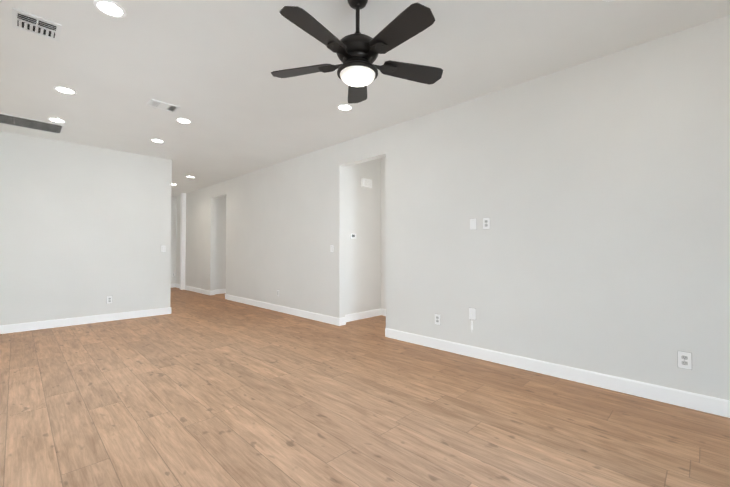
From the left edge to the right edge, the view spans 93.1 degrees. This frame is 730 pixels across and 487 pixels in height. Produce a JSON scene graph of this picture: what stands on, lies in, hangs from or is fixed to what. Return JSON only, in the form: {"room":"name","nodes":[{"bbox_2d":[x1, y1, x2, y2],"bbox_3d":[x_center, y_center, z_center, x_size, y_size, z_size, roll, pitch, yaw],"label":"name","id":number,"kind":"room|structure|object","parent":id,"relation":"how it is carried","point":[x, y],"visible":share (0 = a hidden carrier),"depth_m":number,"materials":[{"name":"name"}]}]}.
{"room":"living room","nodes":[
{"label":"living room","id":0,"kind":"room"},
{"bbox_2d":[0,131,171,325],"bbox_3d":[-4.326,-0.141,5.346,0.120,2.740,2.370,-1,-1,45],"label":"wall","id":1,"kind":"structure","parent":0,"point":[85,230],"depth_m":5.25,"materials":[{"name":"paint"}]},
{"bbox_2d":[0,307,170,333],"bbox_3d":[-4.231,1.173,5.324,0.014,0.112,2.264,-1,-1,45],"label":"baseboard","id":2,"kind":"structure","parent":1,"relation":"attached to","point":[20,327],"depth_m":5.23,"materials":[{"name":"white wood"}]},
{"bbox_2d":[106,296,112,303],"bbox_3d":[-4.066,0.897,5.500,0.008,0.124,0.078,-1,-1,45],"label":"electrical outlet","id":3,"kind":"object","parent":1,"relation":"attached to","point":[109,300],"visible":1,"depth_m":5.50,"materials":[{"name":"white plastic"}]},
{"bbox_2d":[161,245,165,251],"bbox_3d":[-3.530,0.091,6.053,0.012,0.124,0.078,-1,-1,45],"label":"light switch","id":4,"kind":"object","parent":1,"relation":"attached to","point":[163,248],"visible":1,"depth_m":6.05,"materials":[{"name":"white plastic"}]},
{"bbox_2d":[171,196,176,283],"bbox_3d":[-6.255,-0.060,9.952,0.120,2.740,1.710,-1,-1,45],"label":"wall","id":5,"kind":"structure","parent":0,"point":[173,229],"depth_m":10.38,"materials":[{"name":"paint"}]},
{"bbox_2d":[180,193,185,289],"bbox_3d":[-5.204,-0.061,9.877,0.120,2.740,0.100,-1,-1,45],"label":"wall","id":6,"kind":"structure","parent":0,"point":[182,238],"depth_m":9.84,"materials":[{"name":"white paint"}]},
{"bbox_2d":[215,196,225,289],"bbox_3d":[-3.524,-0.073,9.201,0.120,2.740,1.060,-1,-1,45],"label":"wall","id":7,"kind":"structure","parent":0,"point":[220,256],"depth_m":8.91,"materials":[{"name":"paint"}]},
{"bbox_2d":[215,289,225,293],"bbox_3d":[-3.519,1.239,9.088,0.014,0.112,0.940,-1,-1,45],"label":"baseboard","id":8,"kind":"structure","parent":7,"relation":"attached to","point":[220,291],"depth_m":8.88,"materials":[{"name":"white wood"}]},
{"bbox_2d":[345,158,380,314],"bbox_3d":[-0.054,-0.134,5.771,0.120,2.740,1.060,-1,-1,45],"label":"wall","id":9,"kind":"structure","parent":0,"point":[363,254],"depth_m":5.71,"materials":[{"name":"paint"}]},
{"bbox_2d":[350,233,355,238],"bbox_3d":[-0.185,-0.118,5.535,0.024,0.082,0.115,-1,-1,45],"label":"thermostat","id":10,"kind":"object","parent":9,"relation":"attached to","point":[352,236],"visible":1,"depth_m":5.51,"materials":[{"name":"white plastic"}]},
{"bbox_2d":[345,309,380,321],"bbox_3d":[-0.048,1.179,5.658,0.014,0.112,0.940,-1,-1,45],"label":"baseboard","id":11,"kind":"structure","parent":9,"relation":"attached to","point":[361,315],"depth_m":5.66,"materials":[{"name":"white wood"}]},
{"bbox_2d":[361,178,371,187],"bbox_3d":[0.028,-1.004,5.747,0.051,0.135,0.215,-1,-1,45],"label":"door chime","id":12,"kind":"object","parent":9,"relation":"attached to","point":[366,183],"visible":1,"depth_m":5.71,"materials":[{"name":"white plastic"}]},
{"bbox_2d":[0,287,729,486],"bbox_3d":[-1.865,1.249,4.753,16.300,0.060,5.580,-1,-1,45],"label":"floor","id":13,"kind":"structure","parent":0,"point":[194,389],"depth_m":2.36,"materials":[{"name":"brown wood"}]},
{"bbox_2d":[0,0,729,196],"bbox_3d":[-1.865,-1.551,4.802,16.300,0.060,5.580,-1,-1,45],"label":"ceiling","id":14,"kind":"structure","parent":0,"point":[208,67],"depth_m":2.98,"materials":[{"name":"paint"}]},
{"bbox_2d":[0,113,64,133],"bbox_3d":[-4.281,-1.522,4.370,0.470,0.012,0.700,-1,-1,45],"label":"ceiling vent","id":15,"kind":"object","parent":14,"relation":"in","point":[25,122],"visible":0.96,"depth_m":4.38,"materials":[{"name":"white metal"}]},
{"bbox_2d":[12,7,61,41],"bbox_3d":[-2.346,-1.556,2.473,0.270,0.013,0.250,-1,-1,45],"label":"ceiling vent","id":16,"kind":"object","parent":14,"relation":"in","point":[34,24],"visible":0.98,"depth_m":2.46,"materials":[{"name":"white metal"}]},
{"bbox_2d":[47,118,65,122],"bbox_3d":[-3.821,-1.527,4.288,0.176,0.006,0.176,-1,-1,45],"label":"recessed light","id":17,"kind":"object","parent":14,"relation":"in","point":[57,120],"visible":0.98,"depth_m":4.29,"materials":[{"name":"white"}]},
{"bbox_2d":[54,86,76,94],"bbox_3d":[-3.017,-1.541,3.480,0.176,0.006,0.176,-1,-1,45],"label":"recessed light","id":18,"kind":"object","parent":14,"relation":"in","point":[62,89],"visible":0.98,"depth_m":3.48,"materials":[{"name":"white"}]},
{"bbox_2d":[94,0,125,17],"bbox_3d":[-1.695,-1.562,2.300,0.176,0.006,0.176,-1,-1,45],"label":"recessed light","id":19,"kind":"object","parent":14,"relation":"in","point":[110,8],"visible":1,"depth_m":2.29,"materials":[{"name":"white glass"}]},
{"bbox_2d":[151,139,164,142],"bbox_3d":[-3.055,-1.512,5.091,0.176,0.006,0.176,-1,-1,45],"label":"recessed light","id":20,"kind":"object","parent":14,"relation":"in","point":[158,140],"visible":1,"depth_m":5.07,"materials":[{"name":"white"}]},
{"bbox_2d":[146,99,180,112],"bbox_3d":[-2.248,-1.532,3.859,0.220,0.011,0.290,-1,-1,45],"label":"ceiling vent","id":21,"kind":"object","parent":14,"relation":"in","point":[161,105],"visible":0.98,"depth_m":3.85,"materials":[{"name":"white metal"}]},
{"bbox_2d":[176,118,191,123],"bbox_3d":[-2.258,-1.526,4.304,0.176,0.006,0.176,-1,-1,45],"label":"recessed light","id":22,"kind":"object","parent":14,"relation":"in","point":[184,120],"visible":1,"depth_m":4.29,"materials":[{"name":"white"}]},
{"bbox_2d":[337,104,352,110],"bbox_3d":[-0.226,-1.534,3.899,0.176,0.006,0.176,-1,-1,45],"label":"recessed light","id":23,"kind":"object","parent":14,"relation":"in","point":[345,107],"visible":1,"depth_m":3.89,"materials":[{"name":"white"}]},
{"bbox_2d":[271,0,442,103],"bbox_3d":[-0.043,-1.288,2.149,1.143,0.558,1.147,-1,-1,45],"label":"fan","id":24,"kind":"object","parent":14,"relation":"hanging from","point":[357,52],"visible":1,"depth_m":2.07,"materials":[{"name":"black wood"}]},
{"bbox_2d":[381,157,385,308],"bbox_3d":[1.137,-0.143,5.255,2.300,2.740,0.120,-1,-1,45],"label":"wall","id":25,"kind":"structure","parent":0,"point":[383,232],"depth_m":5.98,"materials":[{"name":"paint"}]},
{"bbox_2d":[381,309,385,315],"bbox_3d":[1.090,1.170,5.184,2.300,0.112,0.014,-1,-1,45],"label":"baseboard","id":26,"kind":"structure","parent":25,"relation":"attached to","point":[383,312],"depth_m":5.94,"materials":[{"name":"white wood"}]},
{"bbox_2d":[176,15,729,400],"bbox_3d":[-1.500,-0.123,6.370,11.920,2.740,0.120,-1,-1,45],"label":"wall","id":27,"kind":"structure","parent":0,"point":[597,191],"depth_m":3.15,"materials":[{"name":"paint"}]},
{"bbox_2d":[185,286,209,294],"bbox_3d":[-4.491,1.241,9.209,1.800,0.112,0.014,-1,-1,45],"label":"baseboard","id":28,"kind":"structure","parent":27,"relation":"attached to","point":[198,290],"depth_m":9.14,"materials":[{"name":"white wood"}]},
{"bbox_2d":[225,294,338,325],"bbox_3d":[-1.799,1.194,6.549,3.970,0.112,0.014,-1,-1,45],"label":"baseboard","id":29,"kind":"structure","parent":27,"relation":"attached to","point":[311,315],"depth_m":6.12,"materials":[{"name":"white wood"}]},
{"bbox_2d":[330,245,333,252],"bbox_3d":[-0.508,0.078,5.293,0.078,0.124,0.012,-1,-1,45],"label":"light switch","id":30,"kind":"object","parent":27,"relation":"attached to","point":[331,248],"visible":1,"depth_m":5.29,"materials":[{"name":"white plastic"}]},
{"bbox_2d":[339,317,345,325],"bbox_3d":[-0.340,1.170,5.192,0.014,0.112,0.134,-1,-1,45],"label":"baseboard","id":31,"kind":"structure","parent":27,"relation":"attached to","point":[342,321],"depth_m":5.18,"materials":[{"name":"white wood"}]},
{"bbox_2d":[435,314,440,324],"bbox_3d":[0.831,0.870,3.959,0.078,0.124,0.008,-1,-1,45],"label":"electrical outlet","id":32,"kind":"object","parent":27,"relation":"attached to","point":[437,319],"visible":1,"depth_m":3.95,"materials":[{"name":"white plastic"}]},
{"bbox_2d":[469,308,475,330],"bbox_3d":[1.140,0.795,3.631,0.068,0.235,0.041,-1,-1,45],"label":"outlet","id":33,"kind":"object","parent":27,"relation":"attached to","point":[472,313],"visible":0.98,"depth_m":3.62,"materials":[{"name":"white plastic"}]},
{"bbox_2d":[470,218,476,229],"bbox_3d":[1.148,-0.206,3.666,0.078,0.124,0.007,-1,-1,45],"label":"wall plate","id":34,"kind":"object","parent":27,"relation":"attached to","point":[473,223],"visible":1,"depth_m":3.66,"materials":[{"name":"white plastic"}]},
{"bbox_2d":[483,217,489,229],"bbox_3d":[1.250,-0.207,3.563,0.078,0.124,0.008,-1,-1,45],"label":"outlet","id":35,"kind":"object","parent":27,"relation":"attached to","point":[486,222],"visible":1,"depth_m":3.56,"materials":[{"name":"white plastic"}]},
{"bbox_2d":[385,328,729,417],"bbox_3d":[2.458,1.120,2.342,6.160,0.112,0.014,-1,-1,45],"label":"baseboard","id":36,"kind":"structure","parent":27,"relation":"attached to","point":[707,404],"depth_m":2.92,"materials":[{"name":"white wood"}]},
{"bbox_2d":[677,351,691,369],"bbox_3d":[2.310,0.844,2.497,0.078,0.124,0.008,-1,-1,45],"label":"electrical outlet","id":37,"kind":"object","parent":27,"relation":"attached to","point":[684,360],"visible":1,"depth_m":2.50,"materials":[{"name":"white plastic"}]}
]}

